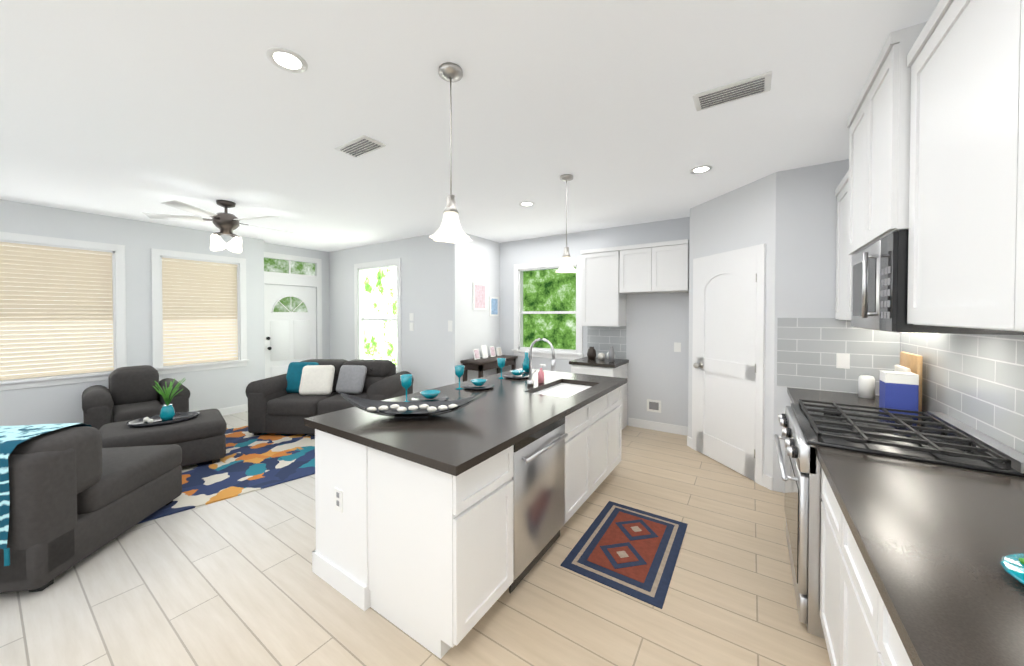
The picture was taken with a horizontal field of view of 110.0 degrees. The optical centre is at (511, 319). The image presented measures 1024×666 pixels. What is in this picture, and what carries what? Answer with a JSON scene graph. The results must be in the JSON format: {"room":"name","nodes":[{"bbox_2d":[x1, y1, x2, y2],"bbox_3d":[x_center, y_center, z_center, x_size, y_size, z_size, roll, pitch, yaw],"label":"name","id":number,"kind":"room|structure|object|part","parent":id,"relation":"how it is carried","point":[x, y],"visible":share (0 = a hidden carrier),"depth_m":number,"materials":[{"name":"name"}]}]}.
{"room":"living room and kitchen","nodes":[
{"label":"living room and kitchen","id":0,"kind":"room"},
{"bbox_2d":[0,199,264,425],"bbox_3d":[-5.556,0.099,3.717,0.100,2.750,5.250,1,1,34],"label":"wall","id":1,"kind":"structure","parent":0,"point":[220,388],"depth_m":4.66,"materials":[{"name":"paint"}]},
{"bbox_2d":[0,232,126,390],"bbox_3d":[-5.254,-0.094,4.121,0.150,1.685,1.150,1,1,34],"label":"window","id":2,"kind":"structure","parent":1,"relation":"in","point":[62,306],"depth_m":4.15,"materials":[{"name":"beige fabric"}]},
{"bbox_2d":[151,248,248,374],"bbox_3d":[-4.515,-0.110,5.226,0.150,1.685,1.110,1,1,34],"label":"window","id":3,"kind":"structure","parent":1,"relation":"in","point":[199,309],"depth_m":5.18,"materials":[{"name":"beige fabric"}]},
{"bbox_2d":[218,404,247,415],"bbox_3d":[-5.536,1.420,3.663,0.014,0.110,5.150,1,1,34],"label":"baseboard","id":4,"kind":"structure","parent":1,"relation":"attached to","point":[241,408],"depth_m":5.53,"materials":[{"name":"white wood"}]},
{"bbox_2d":[264,243,329,377],"bbox_3d":[-3.926,0.059,6.525,0.190,2.750,1.430,1,1,34],"label":"door","id":5,"kind":"structure","parent":0,"point":[296,308],"depth_m":6.50,"materials":[{"name":"paint"}]},
{"bbox_2d":[329,234,449,392],"bbox_3d":[-2.260,0.063,6.211,3.310,2.750,0.100,1,1,34],"label":"wall","id":6,"kind":"structure","parent":0,"point":[425,295],"depth_m":5.67,"materials":[{"name":"paint"}]},
{"bbox_2d":[354,258,401,373],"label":"window","id":7,"kind":"structure","parent":6,"relation":"in","point":[359,269],"depth_m":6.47,"materials":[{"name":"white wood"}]},
{"bbox_2d":[0,411,830,665],"bbox_3d":[-1.799,1.519,2.701,8.500,0.060,8.100,1,1,34],"label":"floor","id":8,"kind":"structure","parent":0,"point":[235,581],"depth_m":1.91,"materials":[{"name":"beige tile"}]},
{"bbox_2d":[0,423,181,592],"bbox_3d":[-3.760,1.069,2.241,2.310,0.854,1.118,0,1,-9],"label":"sofa","id":9,"kind":"object","parent":8,"relation":"on","point":[72,494],"visible":1,"depth_m":2.08,"materials":[{"name":"grey fabric"}]},
{"bbox_2d":[82,365,189,429],"bbox_3d":[-4.473,1.021,4.275,0.915,0.890,0.840,1,1,40],"label":"recliner","id":10,"kind":"object","parent":8,"relation":"on","point":[131,393],"visible":0.46,"depth_m":4.20,"materials":[{"name":"grey fabric"}]},
{"bbox_2d":[138,425,314,523],"bbox_3d":[-2.909,1.464,4.043,2.700,0.012,2.300,-1,1,-44],"label":"rug","id":11,"kind":"object","parent":8,"relation":"on","point":[249,462],"visible":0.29,"depth_m":3.53,"materials":[{"name":"fabric"}]},
{"bbox_2d":[99,409,226,466],"bbox_3d":[-3.503,1.251,3.619,0.920,0.450,0.720,-1,1,-44],"label":"ottoman","id":12,"kind":"object","parent":11,"relation":"on","point":[201,438],"visible":0.52,"depth_m":3.49,"materials":[{"name":"grey fabric"}]},
{"bbox_2d":[126,378,199,427],"bbox_3d":[-3.503,0.815,3.613,0.538,0.418,0.383,-1,1,-44],"label":"decor","id":13,"kind":"object","parent":12,"relation":"on","point":[167,415],"visible":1,"depth_m":3.60,"materials":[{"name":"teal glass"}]},
{"bbox_2d":[245,359,413,434],"bbox_3d":[-2.371,1.018,4.844,1.820,0.880,0.950,0,1,4],"label":"sofa","id":14,"kind":"object","parent":8,"relation":"on","point":[294,397],"visible":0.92,"depth_m":4.62,"materials":[{"name":"grey fabric"}]},
{"bbox_2d":[308,382,626,658],"bbox_3d":[-0.035,1.053,2.790,1.174,0.870,2.388,1,1,34],"label":"kitchen island","id":15,"kind":"object","parent":8,"relation":"on","point":[437,535],"depth_m":1.84,"materials":[{"name":"white wood"}]},
{"bbox_2d":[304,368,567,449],"bbox_3d":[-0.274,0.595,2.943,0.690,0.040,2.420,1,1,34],"label":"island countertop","id":16,"kind":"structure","parent":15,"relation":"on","point":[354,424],"depth_m":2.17,"materials":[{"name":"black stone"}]},
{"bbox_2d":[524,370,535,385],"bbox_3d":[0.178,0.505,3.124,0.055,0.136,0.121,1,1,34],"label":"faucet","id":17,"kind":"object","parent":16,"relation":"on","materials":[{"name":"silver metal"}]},
{"bbox_2d":[376,374,626,477],"bbox_3d":[0.229,0.635,2.608,0.520,0.110,2.420,1,1,34],"label":"island countertop","id":18,"kind":"structure","parent":15,"relation":"on","point":[448,445],"depth_m":1.94,"materials":[{"name":"black stone"}]},
{"bbox_2d":[340,352,545,417],"bbox_3d":[-0.156,0.470,2.858,0.725,0.210,2.124,1,1,34],"label":"decor","id":19,"kind":"object","parent":18,"relation":"on","point":[426,403],"visible":1,"depth_m":2.29,"materials":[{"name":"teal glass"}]},
{"bbox_2d":[460,355,517,381],"bbox_3d":[-0.335,1.022,5.576,0.388,0.850,0.960,1,1,34],"label":"console table","id":20,"kind":"object","parent":8,"relation":"on","point":[480,365],"visible":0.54,"depth_m":5.28,"materials":[{"name":"brown wood"}]},
{"bbox_2d":[473,345,501,359],"bbox_3d":[-0.379,0.496,5.658,0.053,0.198,0.710,1,1,34],"label":"frames","id":21,"kind":"object","parent":20,"relation":"on","point":[476,354],"visible":0.96,"depth_m":5.61,"materials":[{"name":"white paper"}]},
{"bbox_2d":[569,357,628,428],"bbox_3d":[1.178,1.003,4.835,0.610,0.910,0.619,1,1,34],"label":"base cabinet","id":22,"kind":"object","parent":8,"relation":"on","point":[603,367],"visible":0.29,"depth_m":4.68,"materials":[{"name":"wood"}]},
{"bbox_2d":[587,346,614,361],"bbox_3d":[1.202,0.446,4.841,0.425,0.200,0.258,1,1,34],"label":"decor","id":23,"kind":"object","parent":22,"relation":"on","point":[591,354],"visible":1,"depth_m":4.82,"materials":[{"name":"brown ceramic"}]},
{"bbox_2d":[560,501,687,608],"bbox_3d":[0.786,1.484,2.392,0.580,0.018,0.900,1,1,34],"label":"area rug","id":24,"kind":"object","parent":8,"relation":"on","point":[632,552],"visible":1,"depth_m":2.29,"materials":[{"name":"fabric"}]},
{"bbox_2d":[774,399,1023,638],"bbox_3d":[1.903,1.018,1.919,0.780,0.965,0.875,1,1,34],"label":"range","id":25,"kind":"object","parent":8,"relation":"on","point":[940,438],"visible":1,"depth_m":1.73,"materials":[{"name":"silver metal"}]},
{"bbox_2d":[787,387,1023,665],"bbox_3d":[1.034,1.066,0.502,0.666,0.910,5.684,1,1,34],"label":"countertop","id":26,"kind":"structure","parent":8,"relation":"on","point":[913,572],"depth_m":1.02,"materials":[{"name":"stone"}]},
{"bbox_2d":[858,351,1023,583],"bbox_3d":[1.963,0.413,1.652,0.269,0.358,2.519,1,1,38],"label":"decor","id":27,"kind":"object","parent":26,"relation":"on","point":[900,387],"depth_m":2.18,"materials":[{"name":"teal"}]},
{"bbox_2d":[0,0,939,251],"bbox_3d":[-1.799,-1.311,2.660,8.500,0.100,8.100,1,1,34],"label":"ceiling","id":28,"kind":"structure","parent":0,"point":[131,109],"depth_m":2.12,"materials":[{"name":"paint"}]},
{"bbox_2d":[142,200,292,252],"bbox_3d":[-3.086,-1.016,3.938,1.333,0.526,1.273,1,1,34],"label":"ceiling fan","id":29,"kind":"object","parent":28,"relation":"hanging from","point":[225,222],"visible":1,"depth_m":3.80,"materials":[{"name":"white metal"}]},
{"bbox_2d":[266,47,307,72],"bbox_3d":[-1.079,-1.244,1.722,0.168,0.005,0.168,0,1,7],"label":"recessed light","id":30,"kind":"object","parent":28,"relation":"in","point":[286,60],"depth_m":1.72,"materials":[{"name":"white plastic"}]},
{"bbox_2d":[335,135,385,157],"bbox_3d":[-1.103,-1.252,2.604,0.360,0.015,0.180,1,1,34],"label":"ceiling vent","id":31,"kind":"object","parent":28,"relation":"in","point":[362,145],"depth_m":2.58,"materials":[{"name":"white metal"}]},
{"bbox_2d":[429,62,471,242],"bbox_3d":[-0.307,-0.828,1.802,0.224,0.840,0.202,1,1,34],"label":"pendant light","id":32,"kind":"object","parent":28,"relation":"hanging from","point":[449,230],"visible":1,"depth_m":1.78,"materials":[{"name":"white glass"}]},
{"bbox_2d":[519,201,533,206],"bbox_3d":[0.164,-1.276,3.959,0.168,0.005,0.168,0,1,25],"label":"recessed light","id":33,"kind":"object","parent":28,"relation":"in","point":[525,204],"depth_m":3.96,"materials":[{"name":"white plastic"}]},
{"bbox_2d":[556,174,577,272],"bbox_3d":[0.484,-0.848,3.186,0.224,0.840,0.202,1,1,34],"label":"pendant light","id":34,"kind":"object","parent":28,"relation":"hanging from","point":[566,266],"visible":1,"depth_m":3.16,"materials":[{"name":"white glass"}]},
{"bbox_2d":[690,165,711,173],"bbox_3d":[1.591,-1.262,3.017,0.168,0.005,0.168,0,1,25],"label":"recessed light","id":35,"kind":"object","parent":28,"relation":"in","point":[704,168],"depth_m":3.01,"materials":[{"name":"white plastic"}]},
{"bbox_2d":[692,71,771,110],"bbox_3d":[1.201,-1.242,1.967,0.360,0.015,0.180,1,1,34],"label":"ceiling vent","id":36,"kind":"object","parent":28,"relation":"in","point":[758,84],"depth_m":1.95,"materials":[{"name":"white metal"}]},
{"bbox_2d":[450,233,499,384],"bbox_3d":[-0.531,0.070,5.729,0.100,2.750,1.220,1,1,34],"label":"wall","id":37,"kind":"structure","parent":0,"point":[476,259],"depth_m":5.50,"materials":[{"name":"paint"}]},
{"bbox_2d":[473,282,485,309],"bbox_3d":[-0.508,-0.364,5.648,0.022,0.420,0.320,1,1,34],"label":"picture frame","id":38,"kind":"object","parent":37,"relation":"attached to","point":[479,296],"depth_m":5.62,"materials":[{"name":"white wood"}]},
{"bbox_2d":[489,297,497,315],"bbox_3d":[-0.300,-0.218,5.962,0.022,0.320,0.230,1,1,34],"label":"picture frame","id":39,"kind":"object","parent":37,"relation":"attached to","point":[493,301],"depth_m":5.93,"materials":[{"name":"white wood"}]},
{"bbox_2d":[500,217,689,426],"bbox_3d":[1.057,0.076,5.342,3.170,2.750,0.100,1,1,34],"label":"wall","id":40,"kind":"structure","parent":0,"point":[657,325],"depth_m":4.83,"materials":[{"name":"paint"}]},
{"bbox_2d":[512,258,583,359],"bbox_3d":[0.556,-0.156,5.643,1.250,1.505,0.150,1,1,34],"label":"kitchen window","id":41,"kind":"structure","parent":40,"relation":"in","point":[519,349],"depth_m":5.65,"materials":[{"name":"white wood"}]},
{"bbox_2d":[581,246,625,326],"bbox_3d":[1.290,-0.433,4.919,0.580,1.040,0.325,1,1,34],"label":"upper cabinet","id":42,"kind":"object","parent":40,"relation":"attached to","point":[612,277],"depth_m":4.79,"materials":[{"name":"white wood"}]},
{"bbox_2d":[587,326,625,358],"bbox_3d":[1.339,0.314,5.094,0.560,0.460,0.005,1,1,34],"label":"tile backsplash","id":43,"kind":"structure","parent":40,"relation":"attached to","point":[601,339],"depth_m":5.08,"materials":[{"name":"grey tile"}]},
{"bbox_2d":[625,243,656,294],"bbox_3d":[1.672,-0.649,4.660,0.460,0.600,0.325,1,1,34],"label":"upper cabinet","id":44,"kind":"object","parent":40,"relation":"attached to","point":[640,259],"depth_m":4.51,"materials":[{"name":"white wood"}]},
{"bbox_2d":[628,418,687,435],"bbox_3d":[1.931,1.405,4.708,0.790,0.110,0.014,1,1,34],"label":"baseboard","id":45,"kind":"structure","parent":40,"relation":"attached to","point":[662,427],"depth_m":4.71,"materials":[{"name":"white wood"}]},
{"bbox_2d":[657,239,688,292],"bbox_3d":[1.961,-0.647,4.467,0.465,0.600,0.325,1,1,34],"label":"upper cabinet","id":46,"kind":"object","parent":40,"relation":"attached to","point":[672,256],"depth_m":4.30,"materials":[{"name":"white wood"}]},
{"bbox_2d":[687,172,775,490],"bbox_3d":[2.151,0.101,3.624,0.215,2.750,1.089,0,1,-11],"label":"wall","id":47,"kind":"structure","parent":0,"point":[732,237],"depth_m":3.50,"materials":[{"name":"paint"}]},
{"bbox_3d":[2.102,0.398,3.619,0.115,2.155,0.910,0,1,-11],"label":"pantry door","id":48,"kind":"part","parent":47,"relation":"part of","materials":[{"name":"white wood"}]},
{"bbox_3d":[2.152,1.421,3.644,0.014,0.110,1.089,0,1,-11],"label":"baseboard pantry trim","id":49,"kind":"part","parent":47,"relation":"part of","materials":[{"name":"white wood"}]},
{"bbox_2d":[773,159,856,492],"bbox_3d":[2.609,0.111,2.922,0.760,2.750,0.100,1,1,34],"label":"wall","id":50,"kind":"structure","parent":0,"point":[805,243],"depth_m":2.98,"materials":[{"name":"paint"}]},
{"bbox_3d":[1.174,0.153,0.002,0.100,2.750,6.550,1,1,34],"label":"wall","id":51,"kind":"structure","parent":0,"visible":0},
{"bbox_2d":[409,313,413,320],"bbox_3d":[-1.599,-0.044,5.704,0.090,0.120,0.006,1,1,34],"label":"light switch","id":52,"kind":"object","parent":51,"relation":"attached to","point":[411,315],"depth_m":5.70,"materials":[{"name":"white plastic"}]},
{"bbox_2d":[410,323,413,330],"bbox_3d":[-1.599,0.111,5.707,0.090,0.130,0.006,1,1,34],"label":"light switch","id":53,"kind":"object","parent":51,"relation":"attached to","point":[411,324],"depth_m":5.70,"materials":[{"name":"white plastic"}]},
{"bbox_2d":[448,321,451,331],"bbox_3d":[-0.905,0.092,5.242,0.080,0.160,0.006,1,1,34],"label":"light switch","id":54,"kind":"object","parent":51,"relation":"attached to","point":[449,322],"depth_m":5.24,"materials":[{"name":"white plastic"}]},
{"bbox_2d":[647,399,660,412],"bbox_3d":[1.877,1.140,4.741,0.180,0.160,0.014,1,1,34],"label":"outlet","id":55,"kind":"object","parent":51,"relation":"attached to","point":[652,405],"depth_m":4.73,"materials":[{"name":"white plastic"}]},
{"bbox_2d":[674,342,680,351],"bbox_3d":[2.112,0.352,4.577,0.080,0.120,0.006,1,1,34],"label":"light switch","id":56,"kind":"object","parent":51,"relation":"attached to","point":[677,346],"depth_m":4.57,"materials":[{"name":"white plastic"}]},
{"bbox_2d":[835,180,842,319],"bbox_3d":[2.601,-0.512,2.554,0.365,1.035,0.494,1,1,34],"label":"upper cabinet","id":57,"kind":"object","parent":51,"relation":"attached to","point":[839,190],"depth_m":2.78,"materials":[{"name":"paint"}]},
{"bbox_2d":[836,353,849,368],"bbox_3d":[2.627,0.327,2.845,0.080,0.120,0.005,1,1,34],"label":"outlet","id":58,"kind":"object","parent":51,"relation":"attached to","point":[842,360],"depth_m":2.84,"materials":[{"name":"white plastic"}]},
{"bbox_2d":[843,260,851,320],"bbox_3d":[2.419,-0.508,2.282,0.365,1.035,0.411,1,1,34],"label":"upper cabinet","id":59,"kind":"object","parent":51,"relation":"attached to","point":[847,264],"depth_m":2.51,"materials":[{"name":"paint"}]},
{"bbox_2d":[843,97,858,259],"bbox_3d":[2.144,-0.816,1.920,0.425,0.847,0.480,1,1,34],"label":"upper cabinet","id":60,"kind":"object","parent":51,"relation":"attached to","point":[851,179],"depth_m":2.18,"materials":[{"name":"paint"}]},
{"bbox_2d":[859,23,922,251],"bbox_3d":[1.946,-0.812,1.623,0.425,0.847,0.482,1,1,34],"label":"upper cabinet","id":61,"kind":"object","parent":51,"relation":"attached to","point":[883,97],"depth_m":1.66,"materials":[{"name":"paint"}]},
{"bbox_2d":[851,229,1023,334],"bbox_3d":[2.009,-0.166,1.771,0.470,0.444,0.775,1,1,34],"label":"microwave","id":62,"kind":"object","parent":61,"relation":"attached to","point":[879,298],"visible":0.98,"depth_m":1.62,"materials":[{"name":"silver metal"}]},
{"bbox_2d":[777,318,1023,453],"bbox_3d":[1.075,0.314,0.612,0.740,0.590,5.450,1,1,34],"label":"tile backsplash","id":63,"kind":"structure","parent":51,"relation":"attached to","point":[975,381],"depth_m":2.17,"materials":[{"name":"grey tile"}]},
{"bbox_2d":[903,0,990,328],"bbox_3d":[1.603,-0.540,1.068,0.375,1.135,0.815,1,1,34],"label":"upper cabinet","id":64,"kind":"object","parent":51,"relation":"attached to","point":[935,122],"depth_m":1.22,"materials":[{"name":"paint"}]},
{"bbox_2d":[987,0,1023,331],"bbox_3d":[1.278,-0.533,0.582,0.375,1.135,0.625,1,1,34],"label":"upper cabinet","id":65,"kind":"object","parent":51,"relation":"attached to","point":[1005,213],"depth_m":0.93,"materials":[{"name":"paint"}]}
]}

